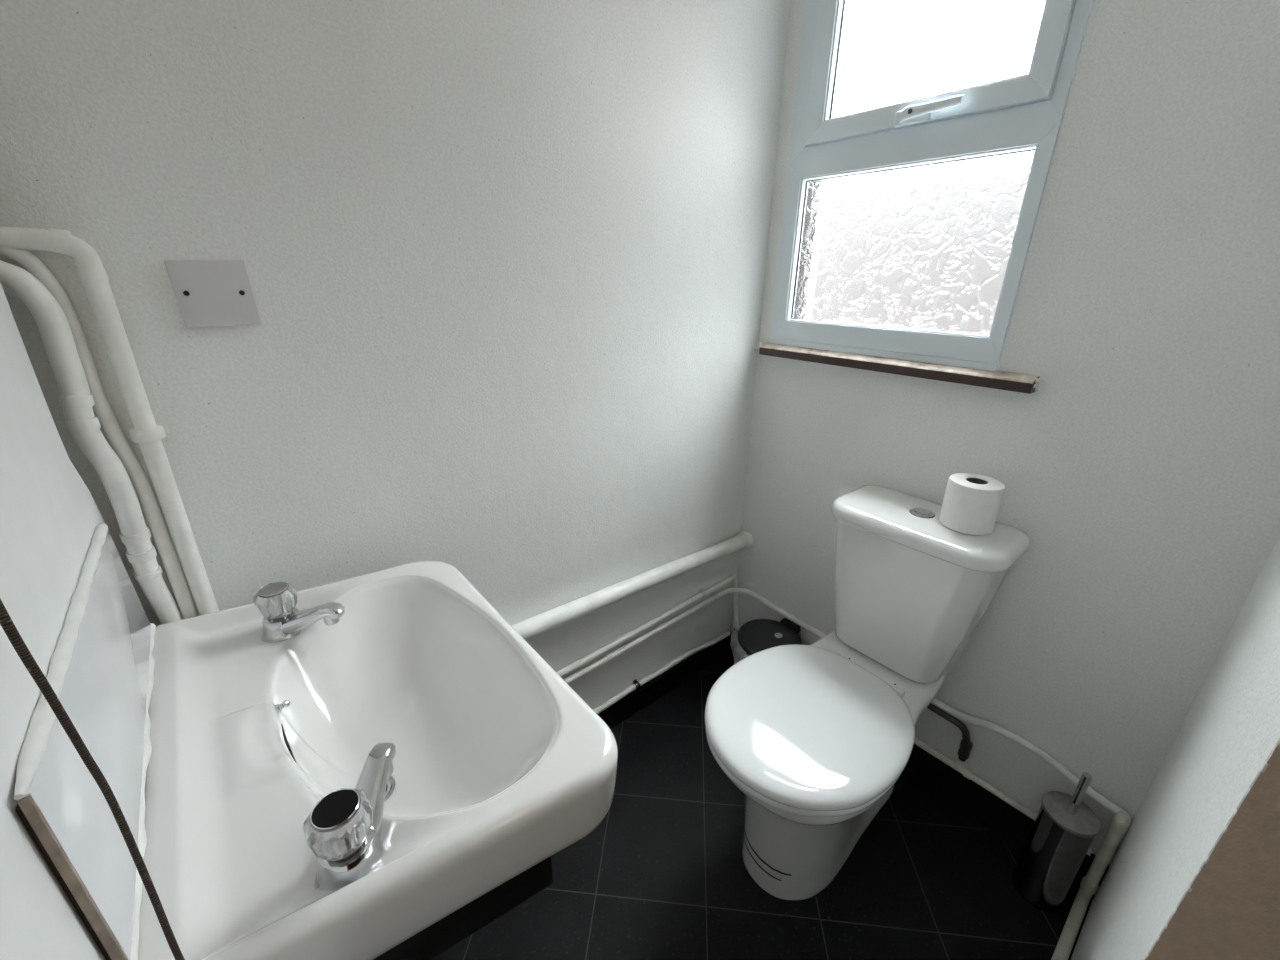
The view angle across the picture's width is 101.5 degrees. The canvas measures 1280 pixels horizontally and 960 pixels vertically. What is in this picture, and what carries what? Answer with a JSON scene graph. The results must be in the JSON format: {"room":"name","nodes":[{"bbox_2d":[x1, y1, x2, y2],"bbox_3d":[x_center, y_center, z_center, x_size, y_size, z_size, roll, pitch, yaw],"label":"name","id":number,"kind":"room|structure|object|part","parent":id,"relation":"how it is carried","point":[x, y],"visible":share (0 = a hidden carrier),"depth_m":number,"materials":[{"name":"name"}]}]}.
{"room":"bathroom","nodes":[
{"label":"bathroom","id":0,"kind":"room"},
{"bbox_2d":[0,282,108,959],"bbox_3d":[-0.394,-0.030,0.227,0.028,2.420,1.042,-16,27,-37],"label":"wall","id":1,"kind":"structure","parent":0,"point":[49,517],"depth_m":0.42,"materials":[{"name":"white paint"}]},
{"bbox_2d":[14,523,150,959],"bbox_3d":[-0.531,0.196,0.522,0.012,0.181,0.503,-16,27,-37],"label":"backsplash","id":2,"kind":"structure","parent":1,"relation":"attached to","point":[99,665],"depth_m":0.42,"materials":[{"name":"white tile"}]},
{"bbox_2d":[130,561,617,959],"bbox_3d":[-0.363,0.336,0.699,0.426,0.196,0.616,-16,27,-37],"label":"basin","id":3,"kind":"object","parent":1,"relation":"attached to","point":[501,767],"visible":0.82,"depth_m":0.59,"materials":[{"name":"white ceramic"}]},
{"bbox_2d":[253,582,344,642],"bbox_3d":[-0.500,0.190,0.777,0.125,0.075,0.060,-3,22,-9],"label":"tap","id":4,"kind":"object","parent":3,"relation":"on","point":[276,601],"visible":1,"depth_m":0.76,"materials":[{"name":"silver metal"}]},
{"bbox_3d":[-0.533,0.177,0.766,0.050,0.041,0.050,17,27,36],"label":"knob","id":5,"kind":"part","parent":4,"relation":"part of","materials":[{"name":"clear plastic"}]},
{"bbox_2d":[261,633,300,642],"bbox_3d":[-0.534,0.225,0.786,0.061,0.002,0.060,-16,27,-37],"label":"washer","id":6,"kind":"object","parent":4,"relation":"in","point":[266,637],"depth_m":0.76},
{"bbox_3d":[-0.482,0.204,0.774,0.091,0.049,0.043,2,21,3],"label":"spout","id":7,"kind":"part","parent":4,"relation":"part of","materials":[{"name":"silver metal"}]},
{"bbox_2d":[303,743,395,890],"bbox_3d":[-0.257,0.305,0.493,0.060,0.075,0.126,4,22,9],"label":"tap","id":8,"kind":"object","parent":3,"relation":"on","point":[342,830],"visible":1,"depth_m":0.45,"materials":[{"name":"silver metal"}]},
{"bbox_3d":[-0.262,0.302,0.458,0.051,0.040,0.051,-16,27,-37],"label":"knob","id":9,"kind":"part","parent":8,"relation":"part of","materials":[{"name":"clear plastic"}]},
{"bbox_3d":[-0.265,0.308,0.515,0.043,0.049,0.091,0,21,-3],"label":"spout","id":10,"kind":"part","parent":8,"relation":"part of","materials":[{"name":"silver metal"}]},
{"bbox_3d":[-0.241,0.455,0.512,0.320,0.057,0.034,-13,25,-30],"label":"support rail","id":11,"kind":"part","parent":3,"relation":"part of","materials":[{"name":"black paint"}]},
{"bbox_2d":[0,0,850,709],"bbox_3d":[-0.599,-0.260,0.806,2.850,2.420,0.120,-16,27,-37],"label":"wall","id":12,"kind":"structure","parent":0,"point":[504,260],"depth_m":0.91,"materials":[{"name":"white paint"}]},
{"bbox_2d":[0,260,181,624],"bbox_3d":[-0.729,0.293,0.790,0.096,1.200,0.054,-16,27,-37],"label":"pipe","id":13,"kind":"object","parent":12,"relation":"attached to","point":[75,398],"visible":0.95,"depth_m":0.65,"materials":[{"name":"white plastic"}]},
{"bbox_2d":[0,248,197,618],"bbox_3d":[-0.735,0.280,0.804,0.115,1.214,0.018,-16,27,-37],"label":"pipe","id":14,"kind":"object","parent":12,"relation":"attached to","point":[110,426],"visible":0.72,"depth_m":0.70,"materials":[{"name":"white plastic"}]},
{"bbox_2d":[0,226,218,614],"bbox_3d":[-0.741,0.275,0.790,0.211,1.193,0.036,-16,27,-37],"label":"pipe","id":15,"kind":"object","parent":12,"relation":"attached to","point":[90,270],"visible":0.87,"depth_m":0.68,"materials":[{"name":"white plastic"}]},
{"bbox_2d":[164,260,260,326],"bbox_3d":[-0.590,-0.259,0.726,0.089,0.087,0.010,-16,27,-37],"label":"plate","id":16,"kind":"object","parent":12,"relation":"attached to","point":[207,292],"visible":1,"depth_m":0.72,"materials":[{"name":"grey plastic"}]},
{"bbox_2d":[511,531,753,639],"bbox_3d":[-0.149,0.325,1.324,1.300,0.092,0.059,-16,27,-37],"label":"pipe","id":17,"kind":"object","parent":12,"relation":"attached to","point":[541,623],"visible":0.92,"depth_m":1.39,"materials":[{"name":"white plastic"}]},
{"bbox_2d":[557,574,739,676],"bbox_3d":[-0.155,0.562,1.412,1.288,0.220,0.048,-16,27,-37],"label":"pipe","id":18,"kind":"object","parent":12,"relation":"attached to","point":[703,593],"visible":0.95,"depth_m":1.56,"materials":[{"name":"white plastic"}]},
{"bbox_2d":[598,632,731,728],"bbox_3d":[-0.204,0.740,1.469,1.400,0.083,0.015,-16,27,-37],"label":"baseboard","id":19,"kind":"structure","parent":12,"relation":"attached to","point":[656,688],"depth_m":1.68,"materials":[{"name":"black paint"}]},
{"bbox_2d":[594,631,730,713],"bbox_3d":[-0.175,0.674,1.461,1.265,0.035,0.021,-16,27,-37],"label":"pipe","id":20,"kind":"object","parent":19,"relation":"on","point":[636,684],"visible":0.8,"depth_m":1.63,"materials":[{"name":"metal"}]},
{"bbox_2d":[563,588,1122,814],"bbox_3d":[0.161,0.666,1.049,1.295,0.074,1.032,-16,27,-37],"label":"pipe","id":21,"kind":"object","parent":12,"relation":"attached to","point":[608,657],"visible":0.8,"depth_m":1.40,"materials":[{"name":"white plastic"}]},
{"bbox_2d":[927,703,972,761],"bbox_3d":[0.768,0.627,1.311,0.029,0.111,0.121,-16,27,-37],"label":"pipe","id":22,"kind":"object","parent":21,"relation":"attached to","point":[966,745],"visible":0.94,"depth_m":1.28,"materials":[{"name":"metal"}]},
{"bbox_2d":[432,653,1091,959],"bbox_3d":[0.343,1.336,0.192,2.850,0.080,3.120,-16,27,-37],"label":"floor","id":23,"kind":"structure","parent":0,"point":[664,875],"depth_m":1.16,"materials":[{"name":"black tile"}]},
{"bbox_2d":[730,618,805,663],"bbox_3d":[0.390,0.592,1.621,0.229,0.262,0.226,-16,27,-37],"label":"pedal bin","id":24,"kind":"object","parent":23,"relation":"on","point":[756,635],"visible":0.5,"depth_m":1.59,"materials":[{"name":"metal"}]},
{"bbox_3d":[0.398,0.478,1.586,0.208,0.024,0.191,-16,27,-37],"label":"lid","id":25,"kind":"part","parent":24,"relation":"part of","materials":[{"name":"black plastic"}]},
{"bbox_2d":[705,485,1030,899],"bbox_3d":[0.434,0.488,1.154,0.688,0.797,0.396,-16,27,-37],"label":"toilet","id":26,"kind":"object","parent":23,"relation":"on","point":[816,738],"visible":0.99,"depth_m":1.09,"materials":[{"name":"white ceramic"}]},
{"bbox_3d":[0.338,0.499,1.078,0.430,0.019,0.372,-16,27,-37],"label":"seat","id":27,"kind":"part","parent":26,"relation":"part of","materials":[{"name":"white plastic"}]},
{"bbox_3d":[0.339,0.477,1.070,0.436,0.027,0.378,-16,27,-37],"label":"seat lid","id":28,"kind":"part","parent":26,"relation":"part of","materials":[{"name":"white plastic"}]},
{"bbox_3d":[0.619,0.092,1.146,0.217,0.038,0.368,-16,27,-37],"label":"cistern lid","id":29,"kind":"part","parent":26,"relation":"part of","materials":[{"name":"white ceramic"}]},
{"bbox_2d":[939,473,1004,534],"bbox_3d":[0.677,0.047,1.070,0.099,0.100,0.098,-16,27,-37],"label":"toilet roll","id":30,"kind":"object","parent":26,"relation":"on","point":[971,504],"visible":1,"depth_m":1.04,"materials":[{"name":"paper"}]},
{"bbox_2d":[1012,772,1100,911],"bbox_3d":[0.889,0.751,1.105,0.096,0.354,0.096,-16,27,-37],"label":"toilet brush","id":31,"kind":"object","parent":23,"relation":"on","point":[1064,828],"visible":1,"depth_m":1.09,"materials":[{"name":"metal"}]},
{"bbox_3d":[0.890,0.689,1.081,0.096,0.010,0.096,-16,27,-37],"label":"holder lid","id":32,"kind":"part","parent":31,"relation":"part of","materials":[{"name":"metal"}]},
{"bbox_3d":[0.890,0.635,1.060,0.016,0.106,0.016,-16,27,-37],"label":"brush handle","id":33,"kind":"part","parent":31,"relation":"part of","materials":[{"name":"silver metal"}]},
{"bbox_2d":[732,0,1279,864],"bbox_3d":[0.836,-0.294,0.939,0.034,2.420,1.500,-16,27,-37],"label":"wall","id":34,"kind":"structure","parent":0,"point":[1142,477],"depth_m":0.96,"materials":[{"name":"white paint"}]},
{"bbox_2d":[732,628,1108,900],"bbox_3d":[0.665,0.723,1.501,0.015,0.112,1.036,-16,27,-37],"label":"baseboard","id":35,"kind":"structure","parent":34,"relation":"attached to","point":[1012,826],"depth_m":1.30,"materials":[{"name":"black paint"}]},
{"bbox_2d":[914,737,1092,855],"bbox_3d":[0.781,0.708,1.337,0.021,0.039,0.600,-16,27,-37],"label":"pipe","id":36,"kind":"object","parent":35,"relation":"on","point":[959,765],"visible":0.66,"depth_m":1.28,"materials":[{"name":"white plastic"}]},
{"bbox_2d":[754,0,1092,393],"bbox_3d":[0.563,-0.750,1.076,0.077,1.038,0.699,-16,27,-37],"label":"window","id":37,"kind":"structure","parent":34,"relation":"in","point":[908,227],"depth_m":1.14,"materials":[{"name":"white plastic"}]},
{"bbox_3d":[0.569,-0.282,1.256,0.064,0.031,0.654,-16,27,-37],"label":"sill","id":38,"kind":"part","parent":37,"relation":"part of","materials":[{"name":"brown paint"}]},
{"bbox_3d":[0.575,-0.524,1.194,0.004,0.347,0.506,-16,27,-37],"label":"glass pane","id":39,"kind":"part","parent":37,"relation":"part of","materials":[{"name":"glass"}]},
{"bbox_3d":[0.568,-0.730,1.035,0.028,0.028,0.134,-16,27,-37],"label":"handle","id":40,"kind":"part","parent":37,"relation":"part of","materials":[{"name":"white plastic"}]},
{"bbox_3d":[0.568,-0.966,1.004,0.042,0.489,0.493,-16,27,-37],"label":"sash","id":41,"kind":"part","parent":37,"relation":"part of","materials":[{"name":"white plastic"}]},
{"bbox_2d":[1070,535,1279,959],"bbox_3d":[0.843,-0.070,0.369,0.735,2.420,0.348,-16,27,-37],"label":"wall","id":42,"kind":"structure","parent":0,"point":[1232,724],"depth_m":0.62,"materials":[{"name":"white paint"}]},
{"bbox_2d":[1051,810,1130,959],"bbox_3d":[0.714,0.874,0.900,0.715,0.268,0.026,-16,27,-37],"label":"pipe","id":43,"kind":"object","parent":42,"relation":"attached to","point":[1120,823],"visible":1,"depth_m":1.08,"materials":[{"name":"white plastic"}]},
{"bbox_2d":[1143,735,1279,959],"bbox_3d":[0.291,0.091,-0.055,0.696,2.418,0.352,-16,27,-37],"label":"door","id":44,"kind":"structure","parent":42,"relation":"in","point":[1229,909],"depth_m":0.39,"materials":[{"name":"brown wood"}]},
{"bbox_3d":[0.372,-1.000,-0.726,2.850,0.100,3.120,-16,27,-37],"label":"ceiling","id":45,"kind":"structure","parent":0,"visible":0},
{"bbox_2d":[0,598,184,959],"bbox_3d":[-0.232,-0.407,0.017,0.076,1.560,0.076,-16,27,-37],"label":"pull cord","id":46,"kind":"object","parent":45,"relation":"hanging from","point":[6,622],"visible":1,"depth_m":0.23,"materials":[{"name":"dark brown braided fabric cord"}]}
]}

